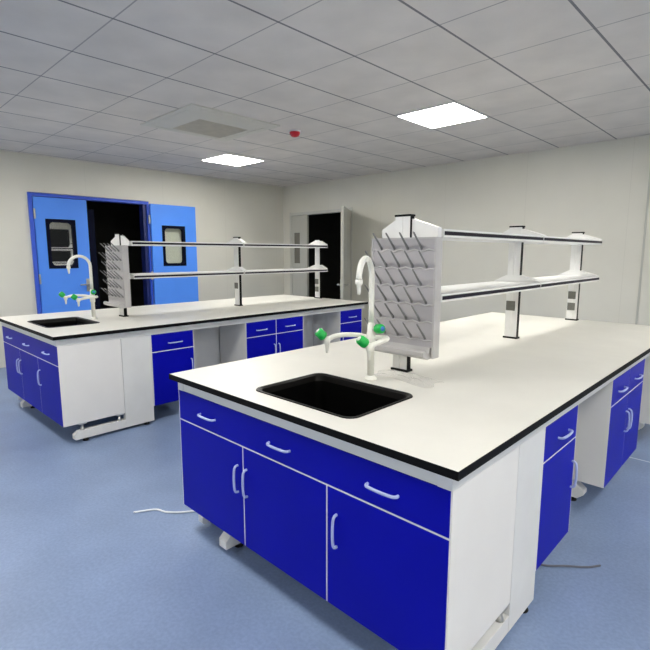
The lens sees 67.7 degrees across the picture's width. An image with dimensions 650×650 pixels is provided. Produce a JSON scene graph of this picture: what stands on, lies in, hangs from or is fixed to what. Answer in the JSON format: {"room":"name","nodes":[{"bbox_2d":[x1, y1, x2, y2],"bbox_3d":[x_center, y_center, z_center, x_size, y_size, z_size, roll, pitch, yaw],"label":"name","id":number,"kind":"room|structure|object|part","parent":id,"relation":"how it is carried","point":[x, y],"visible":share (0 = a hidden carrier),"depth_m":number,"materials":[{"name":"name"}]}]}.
{"room":"science laboratory","nodes":[
{"label":"science laboratory","id":0,"kind":"room"},
{"bbox_2d":[86,201,143,308],"bbox_3d":[-4.188,-1.003,7.666,2.130,2.650,4.300,8,12,43],"label":"wall","id":1,"kind":"structure","parent":0,"point":[109,218],"depth_m":9.25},
{"bbox_2d":[0,150,283,367],"bbox_3d":[-4.532,-0.745,5.702,0.120,2.710,10.870,8,12,43],"label":"wall","id":2,"kind":"structure","parent":0,"point":[225,210],"depth_m":7.58,"materials":[{"name":"white paint"}]},
{"bbox_2d":[27,192,198,313],"bbox_3d":[-3.013,-0.729,7.247,0.213,2.230,2.395,8,12,43],"label":"door","id":3,"kind":"structure","parent":2,"relation":"in","point":[62,227],"depth_m":6.77,"materials":[{"name":"blue metal"}]},
{"bbox_3d":[-3.576,-1.099,6.580,0.006,0.645,0.360,8,12,43],"label":"pane","id":4,"kind":"part","parent":3,"relation":"part of","materials":[{"name":"black glass"}]},
{"bbox_3d":[-3.575,-1.099,6.578,0.057,0.655,0.370,8,12,43],"label":"window trim","id":5,"kind":"part","parent":3,"relation":"part of","materials":[{"name":"metal"}]},
{"bbox_3d":[-3.363,-0.558,6.806,0.064,0.180,0.146,8,12,43],"label":"handle","id":6,"kind":"part","parent":3,"relation":"part of","materials":[{"name":"metal"}]},
{"bbox_3d":[-2.403,-1.255,7.695,0.053,0.624,0.394,8,12,43],"label":"window trim","id":7,"kind":"part","parent":3,"relation":"part of","materials":[{"name":"black rubber"}]},
{"bbox_2d":[0,0,649,186],"bbox_3d":[-0.465,-1.545,1.548,11.280,0.080,10.750,8,12,43],"label":"ceiling","id":8,"kind":"structure","parent":0,"point":[79,79],"depth_m":3.53,"materials":[{"name":"tile"}]},
{"bbox_2d":[140,103,279,141],"bbox_3d":[-1.128,-1.972,4.783,0.950,0.016,0.990,8,12,43],"label":"air conditioner","id":9,"kind":"object","parent":8,"relation":"attached to","point":[191,119],"visible":1,"depth_m":4.70,"materials":[{"name":"plastic"}]},
{"bbox_2d":[173,119,246,137],"bbox_3d":[-1.163,-1.993,4.919,0.510,0.010,0.570,8,12,43],"label":"grille","id":10,"kind":"object","parent":9,"relation":"attached to","point":[203,127],"depth_m":4.90,"materials":[{"name":"grey metal"}]},
{"bbox_2d":[201,153,264,165],"bbox_3d":[-1.255,-2.240,6.592,0.607,0.010,0.624,8,12,43],"label":"recessed light","id":11,"kind":"object","parent":8,"relation":"in","point":[228,159],"visible":1,"depth_m":6.59,"materials":[{"name":"white plastic"}]},
{"bbox_2d":[289,129,300,136],"bbox_3d":[-0.314,-1.984,5.032,0.124,0.064,0.124,8,12,43],"label":"fire alarm","id":12,"kind":"object","parent":8,"relation":"attached to","point":[293,132],"visible":1,"depth_m":4.99,"materials":[{"name":"red plastic"}]},
{"bbox_2d":[396,101,488,128],"bbox_3d":[1.085,-1.930,4.481,0.607,0.010,0.624,8,12,43],"label":"recessed light","id":13,"kind":"object","parent":8,"relation":"in","point":[451,113],"visible":1,"depth_m":4.45,"materials":[{"name":"white plastic"}]},
{"bbox_2d":[0,367,649,649],"bbox_3d":[-0.637,1.000,3.491,13.680,0.100,12.750,8,12,43],"label":"floor","id":14,"kind":"structure","parent":0,"point":[80,569],"depth_m":2.26,"materials":[{"name":"plastic"}]},
{"bbox_2d":[134,509,194,512],"bbox_3d":[-0.679,1.046,2.793,0.806,0.010,0.081,-2,9,-13],"label":"cable","id":15,"kind":"object","parent":14,"relation":"on","point":[146,509],"visible":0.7,"depth_m":2.73,"materials":[{"name":"white plastic"}]},
{"bbox_2d":[1,304,363,440],"bbox_3d":[-1.292,0.252,5.410,1.539,0.822,3.563,8,12,43],"label":"frame","id":16,"kind":"object","parent":14,"relation":"on","point":[135,345],"visible":0.36,"depth_m":4.08,"materials":[{"name":"white paint"}]},
{"bbox_2d":[2,326,124,426],"bbox_3d":[-2.346,0.363,4.322,1.539,0.619,0.578,8,12,43],"label":"base cabinet","id":17,"kind":"object","parent":16,"relation":"on","point":[75,384],"visible":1,"depth_m":3.83,"materials":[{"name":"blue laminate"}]},
{"bbox_3d":[-2.884,0.415,4.499,0.522,0.463,0.017,8,12,43],"label":"door","id":18,"kind":"part","parent":17,"relation":"part of","materials":[{"name":"blue laminate"}]},
{"bbox_3d":[-2.521,0.158,4.109,1.528,0.147,0.017,8,12,43],"label":"drawer","id":19,"kind":"part","parent":17,"relation":"part of","materials":[{"name":"blue laminate"}]},
{"bbox_3d":[-2.510,0.468,4.144,0.500,0.463,0.017,8,12,43],"label":"door","id":20,"kind":"part","parent":17,"relation":"part of","materials":[{"name":"blue laminate"}]},
{"bbox_3d":[-2.308,0.426,3.909,0.011,0.135,0.029,8,12,43],"label":"handle","id":21,"kind":"part","parent":17,"relation":"part of","materials":[{"name":"plastic"}]},
{"bbox_3d":[-2.148,0.518,3.799,0.492,0.463,0.017,8,12,43],"label":"door","id":22,"kind":"part","parent":17,"relation":"part of","materials":[{"name":"blue laminate"}]},
{"bbox_3d":[-1.574,0.465,4.058,0.042,0.744,0.246,8,12,43],"label":"leg","id":23,"kind":"part","parent":16,"relation":"part of","materials":[{"name":"white paint"}]},
{"bbox_2d":[150,330,194,405],"bbox_3d":[-1.484,0.348,4.418,0.488,0.619,0.408,8,12,43],"label":"base cabinet","id":24,"kind":"object","parent":16,"relation":"attached to","point":[172,352],"visible":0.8,"depth_m":4.23,"materials":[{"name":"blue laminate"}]},
{"bbox_3d":[-1.335,0.138,4.242,0.017,0.147,0.396,8,12,43],"label":"drawer","id":25,"kind":"part","parent":24,"relation":"part of","materials":[{"name":"blue laminate"}]},
{"bbox_3d":[-1.292,-0.130,5.356,1.536,0.052,3.560,8,12,43],"label":"rail","id":26,"kind":"part","parent":16,"relation":"part of","materials":[{"name":"white paint"}]},
{"bbox_2d":[0,295,367,340],"bbox_3d":[-1.292,-0.169,5.350,1.601,0.027,3.625,8,12,43],"label":"countertop","id":27,"kind":"structure","parent":16,"relation":"on","point":[146,317],"depth_m":4.90,"materials":[{"name":"white laminate"}]},
{"bbox_2d":[27,317,99,327],"bbox_3d":[-2.307,0.116,4.292,0.584,0.295,0.432,8,12,43],"label":"sink","id":28,"kind":"object","parent":27,"relation":"in","point":[67,321],"visible":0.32,"depth_m":4.46,"materials":[{"name":"black plastic"}]},
{"bbox_2d":[39,321,87,326],"bbox_3d":[-2.307,0.133,4.295,0.550,0.262,0.398,8,12,43],"label":"basin","id":29,"kind":"object","parent":28,"relation":"in","point":[44,323],"depth_m":4.48,"materials":[{"name":"black plastic"}]},
{"bbox_2d":[58,255,97,318],"bbox_3d":[-2.216,-0.336,4.364,0.281,0.589,0.275,8,12,43],"label":"faucet","id":30,"kind":"object","parent":27,"relation":"on","point":[91,296],"visible":1,"depth_m":4.38,"materials":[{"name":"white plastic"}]},
{"bbox_3d":[-2.374,-0.274,4.373,0.056,0.056,0.047,-2,9,-11],"label":"knob","id":31,"kind":"part","parent":30,"relation":"part of","materials":[{"name":"green plastic"}]},
{"bbox_3d":[-2.212,-0.474,4.372,0.202,0.317,0.027,-5,10,-32],"label":"spout","id":32,"kind":"part","parent":30,"relation":"part of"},
{"bbox_2d":[64,294,97,306],"bbox_3d":[-2.194,-0.228,4.382,0.254,0.094,0.237,8,12,43],"label":"outlet","id":33,"kind":"object","parent":30,"relation":"attached to","point":[92,297],"depth_m":4.37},
{"bbox_2d":[111,233,327,316],"bbox_3d":[-1.027,-0.616,5.588,0.329,0.788,2.730,8,12,43],"label":"shelf","id":34,"kind":"object","parent":27,"relation":"on","point":[237,243],"visible":0.9,"depth_m":5.51,"materials":[{"name":"white metal"}]},
{"bbox_2d":[99,243,130,307],"bbox_3d":[-1.973,-0.466,4.536,0.375,0.598,0.123,8,12,43],"label":"drying rack","id":35,"kind":"object","parent":34,"relation":"attached to","point":[117,258],"visible":1,"depth_m":4.48,"materials":[{"name":"white plastic"}]},
{"bbox_2d":[103,300,124,307],"bbox_3d":[-1.974,-0.202,4.588,0.355,0.061,0.105,8,12,43],"label":"drip tray","id":36,"kind":"object","parent":35,"relation":"on","point":[115,303],"depth_m":4.53,"materials":[{"name":"white plastic"}]},
{"bbox_3d":[-1.949,-0.482,4.559,0.355,0.511,0.046,8,12,43],"label":"panel","id":37,"kind":"part","parent":35,"relation":"part of","materials":[{"name":"white plastic"}]},
{"bbox_3d":[-1.329,0.295,4.955,0.015,0.669,0.577,8,12,43],"label":"panel","id":38,"kind":"part","parent":16,"relation":"part of","materials":[{"name":"white metal"}]},
{"bbox_2d":[219,316,302,363],"bbox_3d":[-0.667,0.225,5.259,0.488,0.619,0.785,8,12,43],"label":"base cabinet","id":39,"kind":"object","parent":16,"relation":"on","point":[242,341],"visible":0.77,"depth_m":5.03,"materials":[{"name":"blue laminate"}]},
{"bbox_3d":[-0.652,0.035,4.944,0.017,0.147,0.383,8,12,43],"label":"drawer","id":40,"kind":"part","parent":39,"relation":"part of","materials":[{"name":"blue laminate"}]},
{"bbox_3d":[-0.652,0.344,4.989,0.017,0.463,0.383,8,12,43],"label":"door","id":41,"kind":"part","parent":39,"relation":"part of","materials":[{"name":"blue laminate"}]},
{"bbox_3d":[-0.382,-0.006,5.222,0.017,0.147,0.383,8,12,43],"label":"drawer","id":42,"kind":"part","parent":39,"relation":"part of","materials":[{"name":"blue laminate"}]},
{"bbox_3d":[-0.382,0.303,5.268,0.017,0.463,0.383,8,12,43],"label":"door","id":43,"kind":"part","parent":39,"relation":"part of","materials":[{"name":"blue laminate"}]},
{"bbox_3d":[-1.064,0.233,5.651,0.020,0.749,2.760,8,12,43],"label":"service panel","id":44,"kind":"part","parent":16,"relation":"part of","materials":[{"name":"blue metal"}]},
{"bbox_3d":[-0.374,0.151,5.938,0.015,0.669,0.595,8,12,43],"label":"panel","id":45,"kind":"part","parent":16,"relation":"part of","materials":[{"name":"white metal"}]},
{"bbox_2d":[313,308,361,345],"bbox_3d":[0.167,0.099,6.117,0.488,0.619,0.410,8,12,43],"label":"base cabinet","id":46,"kind":"object","parent":16,"relation":"attached to","point":[331,323],"visible":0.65,"depth_m":5.95,"materials":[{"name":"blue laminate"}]},
{"bbox_3d":[0.316,-0.112,5.941,0.017,0.147,0.398,8,12,43],"label":"drawer","id":47,"kind":"part","parent":46,"relation":"part of","materials":[{"name":"blue laminate"}]},
{"bbox_3d":[0.316,0.197,5.986,0.017,0.463,0.398,8,12,43],"label":"door","id":48,"kind":"part","parent":46,"relation":"part of","materials":[{"name":"blue laminate"}]},
{"bbox_2d":[178,353,649,649],"bbox_3d":[1.048,0.570,3.239,1.539,0.822,3.563,8,12,43],"label":"frame","id":49,"kind":"object","parent":14,"relation":"on","point":[531,447],"visible":0.27,"depth_m":1.85,"materials":[{"name":"white paint"}]},
{"bbox_3d":[-0.722,0.301,2.425,0.048,0.052,0.004,8,12,43],"label":"corner plate","id":50,"kind":"part","parent":49,"relation":"part of","materials":[{"name":"white metal"}]},
{"bbox_2d":[179,390,518,649],"bbox_3d":[-0.006,0.681,2.152,1.539,0.619,0.578,8,12,43],"label":"base cabinet","id":51,"kind":"object","parent":49,"relation":"on","point":[419,564],"visible":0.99,"depth_m":1.70,"materials":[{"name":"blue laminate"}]},
{"bbox_3d":[-0.562,0.434,2.270,0.135,0.011,0.029,8,12,43],"label":"handle","id":52,"kind":"part","parent":51,"relation":"part of","materials":[{"name":"plastic"}]},
{"bbox_3d":[-0.544,0.734,2.329,0.522,0.463,0.017,8,12,43],"label":"door","id":53,"kind":"part","parent":51,"relation":"part of","materials":[{"name":"blue laminate"}]},
{"bbox_3d":[-0.397,0.684,2.147,0.011,0.135,0.029,8,12,43],"label":"handle","id":54,"kind":"part","parent":51,"relation":"part of","materials":[{"name":"plastic"}]},
{"bbox_3d":[-0.350,0.691,2.102,0.011,0.135,0.029,8,12,43],"label":"handle","id":55,"kind":"part","parent":51,"relation":"part of","materials":[{"name":"plastic"}]},
{"bbox_3d":[-0.191,0.486,1.918,0.135,0.011,0.029,8,12,43],"label":"handle","id":56,"kind":"part","parent":51,"relation":"part of","materials":[{"name":"plastic"}]},
{"bbox_3d":[-0.171,0.786,1.974,0.500,0.463,0.017,8,12,43],"label":"door","id":57,"kind":"part","parent":51,"relation":"part of","materials":[{"name":"blue laminate"}]},
{"bbox_3d":[-0.181,0.476,1.938,1.528,0.147,0.017,8,12,43],"label":"drawer","id":58,"kind":"part","parent":51,"relation":"part of","materials":[{"name":"blue laminate"}]},
{"bbox_3d":[0.032,0.745,1.739,0.011,0.135,0.029,8,12,43],"label":"handle","id":59,"kind":"part","parent":51,"relation":"part of","materials":[{"name":"plastic"}]},
{"bbox_3d":[0.178,0.537,1.567,0.135,0.011,0.029,8,12,43],"label":"handle","id":60,"kind":"part","parent":51,"relation":"part of","materials":[{"name":"plastic"}]},
{"bbox_3d":[0.192,0.837,1.629,0.492,0.463,0.017,8,12,43],"label":"door","id":61,"kind":"part","parent":51,"relation":"part of","materials":[{"name":"blue laminate"}]},
{"bbox_2d":[169,312,649,480],"bbox_3d":[1.048,0.149,3.180,1.601,0.027,3.625,8,12,43],"label":"countertop","id":62,"kind":"structure","parent":49,"relation":"on","point":[485,391],"depth_m":2.31,"materials":[{"name":"white laminate"}]},
{"bbox_2d":[256,373,412,418],"bbox_3d":[0.033,0.435,2.122,0.584,0.295,0.432,8,12,43],"label":"sink","id":63,"kind":"object","parent":62,"relation":"in","point":[341,397],"visible":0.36,"depth_m":2.29,"materials":[{"name":"black plastic"}]},
{"bbox_2d":[270,381,398,416],"bbox_3d":[0.033,0.451,2.124,0.550,0.262,0.398,8,12,43],"label":"basin","id":64,"kind":"object","parent":63,"relation":"in","point":[342,398],"depth_m":2.31,"materials":[{"name":"black plastic"}]},
{"bbox_2d":[315,255,389,380],"bbox_3d":[0.140,-0.020,2.211,0.281,0.589,0.275,8,12,43],"label":"faucet","id":65,"kind":"object","parent":62,"relation":"on","point":[368,341],"visible":1,"depth_m":2.23,"materials":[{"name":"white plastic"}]},
{"bbox_3d":[-0.018,0.042,2.219,0.056,0.056,0.047,-2,9,-11],"label":"knob","id":66,"kind":"part","parent":65,"relation":"part of","materials":[{"name":"green plastic"}]},
{"bbox_2d":[324,332,389,360],"bbox_3d":[0.161,0.088,2.229,0.254,0.094,0.237,8,12,43],"label":"spout","id":67,"kind":"object","parent":65,"relation":"attached to","point":[368,341],"depth_m":2.22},
{"bbox_3d":[0.162,0.072,2.085,0.051,0.055,0.056,8,12,43],"label":"knob","id":68,"kind":"part","parent":65,"relation":"part of","materials":[{"name":"green plastic"}]},
{"bbox_3d":[0.183,-0.153,2.185,0.027,0.317,0.203,4,9,24],"label":"spout","id":69,"kind":"part","parent":65,"relation":"part of","materials":[{"name":"white metal"}]},
{"bbox_3d":[0.252,0.018,2.246,0.047,0.047,0.050,-5,10,-32],"label":"knob","id":70,"kind":"part","parent":65,"relation":"part of","materials":[{"name":"green plastic"}]},
{"bbox_2d":[382,214,601,372],"bbox_3d":[1.344,-0.293,3.388,0.329,0.788,2.730,8,12,43],"label":"shelf","id":71,"kind":"object","parent":62,"relation":"on","point":[514,282],"visible":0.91,"depth_m":3.32,"materials":[{"name":"white metal"}]},
{"bbox_3d":[0.396,0.228,2.509,0.102,0.012,0.052,8,12,43],"label":"plate","id":72,"kind":"part","parent":71,"relation":"part of","materials":[{"name":"black plastic"}]},
{"bbox_2d":[364,232,442,359],"bbox_3d":[0.367,-0.147,2.366,0.375,0.598,0.123,8,12,43],"label":"drying rack","id":73,"kind":"object","parent":71,"relation":"attached to","point":[408,271],"visible":0.94,"depth_m":2.34,"materials":[{"name":"white plastic"}]},
{"bbox_2d":[374,340,430,359],"bbox_3d":[0.366,0.117,2.418,0.355,0.061,0.105,8,12,43],"label":"drip tray","id":74,"kind":"object","parent":73,"relation":"on","point":[409,348],"depth_m":2.35,"materials":[{"name":"white plastic"}]},
{"bbox_3d":[0.391,-0.163,2.388,0.355,0.511,0.046,8,12,43],"label":"panel","id":75,"kind":"part","parent":73,"relation":"part of","materials":[{"name":"white plastic"}]},
{"bbox_2d":[506,301,514,310],"bbox_3d":[1.314,-0.137,3.431,0.064,0.068,0.007,8,12,43],"label":"socket","id":76,"kind":"object","parent":71,"relation":"attached to","point":[510,305],"depth_m":3.43,"materials":[{"name":"grey plastic"}]},
{"bbox_3d":[1.334,0.086,3.474,0.102,0.012,0.052,8,12,43],"label":"plate","id":77,"kind":"part","parent":71,"relation":"part of","materials":[{"name":"black plastic"}]},
{"bbox_2d":[567,303,574,309],"bbox_3d":[2.229,-0.168,4.388,0.064,0.068,0.007,8,12,43],"label":"socket","id":78,"kind":"object","parent":71,"relation":"attached to","point":[570,306],"depth_m":4.39,"materials":[{"name":"grey plastic"}]},
{"bbox_2d":[568,291,575,298],"bbox_3d":[2.229,-0.269,4.373,0.064,0.068,0.007,8,12,43],"label":"socket","id":79,"kind":"object","parent":71,"relation":"attached to","point":[571,294],"depth_m":4.37,"materials":[{"name":"grey plastic"}]},
{"bbox_3d":[1.048,0.189,3.185,1.536,0.052,3.560,8,12,43],"label":"rail","id":80,"kind":"part","parent":49,"relation":"part of","materials":[{"name":"white paint"}]},
{"bbox_3d":[0.349,0.451,1.406,0.048,0.052,0.004,8,12,43],"label":"corner plate","id":81,"kind":"part","parent":49,"relation":"part of","materials":[{"name":"white metal"}]},
{"bbox_3d":[0.766,0.783,1.887,0.042,0.744,0.246,8,12,43],"label":"leg","id":82,"kind":"part","parent":49,"relation":"part of","materials":[{"name":"white paint"}]},
{"bbox_2d":[535,405,577,570],"bbox_3d":[0.856,0.667,2.248,0.488,0.619,0.408,8,12,43],"label":"base cabinet","id":83,"kind":"object","parent":49,"relation":"attached to","point":[560,435],"visible":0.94,"depth_m":2.08,"materials":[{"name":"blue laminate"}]},
{"bbox_3d":[1.005,0.457,2.072,0.017,0.147,0.396,8,12,43],"label":"drawer","id":84,"kind":"part","parent":83,"relation":"part of","materials":[{"name":"blue laminate"}]},
{"bbox_3d":[1.035,0.468,2.072,0.029,0.011,0.141,8,12,43],"label":"handle","id":85,"kind":"part","parent":83,"relation":"part of","materials":[{"name":"plastic"}]},
{"bbox_3d":[1.139,0.684,2.213,0.029,0.135,0.011,8,12,43],"label":"handle","id":86,"kind":"part","parent":83,"relation":"part of","materials":[{"name":"plastic"}]},
{"bbox_2d":[573,359,644,487],"bbox_3d":[1.673,0.544,3.089,0.488,0.619,0.785,8,12,43],"label":"base cabinet","id":87,"kind":"object","parent":49,"relation":"on","point":[607,420],"visible":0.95,"depth_m":2.75,"materials":[{"name":"blue laminate"}]},
{"bbox_3d":[1.687,0.662,2.819,0.017,0.463,0.383,8,12,43],"label":"door","id":88,"kind":"part","parent":87,"relation":"part of","materials":[{"name":"blue laminate"}]},
{"bbox_3d":[1.687,0.353,2.774,0.017,0.147,0.383,8,12,43],"label":"drawer","id":89,"kind":"part","parent":87,"relation":"part of","materials":[{"name":"blue laminate"}]},
{"bbox_3d":[1.817,0.582,2.911,0.029,0.135,0.011,8,12,43],"label":"handle","id":90,"kind":"part","parent":87,"relation":"part of","materials":[{"name":"plastic"}]},
{"bbox_3d":[1.861,0.575,2.956,0.029,0.135,0.011,8,12,43],"label":"handle","id":91,"kind":"part","parent":87,"relation":"part of","materials":[{"name":"plastic"}]},
{"bbox_3d":[1.958,0.621,3.097,0.017,0.463,0.383,8,12,43],"label":"door","id":92,"kind":"part","parent":87,"relation":"part of","materials":[{"name":"blue laminate"}]},
{"bbox_3d":[1.958,0.313,3.052,0.017,0.147,0.383,8,12,43],"label":"drawer","id":93,"kind":"part","parent":87,"relation":"part of","materials":[{"name":"blue laminate"}]},
{"bbox_2d":[639,355,649,423],"bbox_3d":[2.507,0.418,3.947,0.488,0.619,0.410,8,12,43],"label":"base cabinet","id":94,"kind":"object","parent":49,"relation":"attached to","point":[644,417],"visible":0.02,"depth_m":3.72,"materials":[{"name":"white laminate"}]},
{"bbox_2d":[540,564,600,567],"bbox_3d":[1.045,1.120,2.284,0.485,0.009,0.052,1,8,10],"label":"cable","id":95,"kind":"object","parent":14,"relation":"on","point":[548,565],"visible":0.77,"depth_m":2.26,"materials":[{"name":"grey plastic"}]},
{"bbox_2d":[309,213,340,298],"bbox_3d":[0.908,-1.235,9.248,2.700,2.650,1.830,8,12,43],"label":"wall","id":96,"kind":"structure","parent":0,"point":[326,227],"depth_m":10.22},
{"bbox_2d":[283,135,649,333],"bbox_3d":[3.303,-0.734,5.626,11.280,2.710,0.120,8,12,43],"label":"wall","id":97,"kind":"structure","parent":0,"point":[599,190],"depth_m":6.16,"materials":[{"name":"white paint"}]},
{"bbox_2d":[289,206,352,299],"bbox_3d":[0.097,-0.907,8.493,0.727,2.220,2.311,-4,9,-23],"label":"door","id":98,"kind":"structure","parent":97,"relation":"in","point":[299,222],"depth_m":8.96,"materials":[{"name":"metal"}]},
{"bbox_3d":[0.276,-0.625,7.462,0.198,0.160,0.166,1,8,9],"label":"handle","id":99,"kind":"part","parent":98,"relation":"part of","materials":[{"name":"metal"}]},
{"bbox_3d":[0.336,-0.779,7.810,0.044,2.145,0.980,1,8,9],"label":"panel","id":100,"kind":"part","parent":98,"relation":"part of","materials":[{"name":"grey metal"}]},
{"bbox_2d":[635,171,649,324],"bbox_3d":[3.500,-0.693,5.348,0.018,2.710,0.012,8,12,43],"label":"trim","id":101,"kind":"structure","parent":97,"relation":"attached to","point":[648,192],"depth_m":5.33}
]}

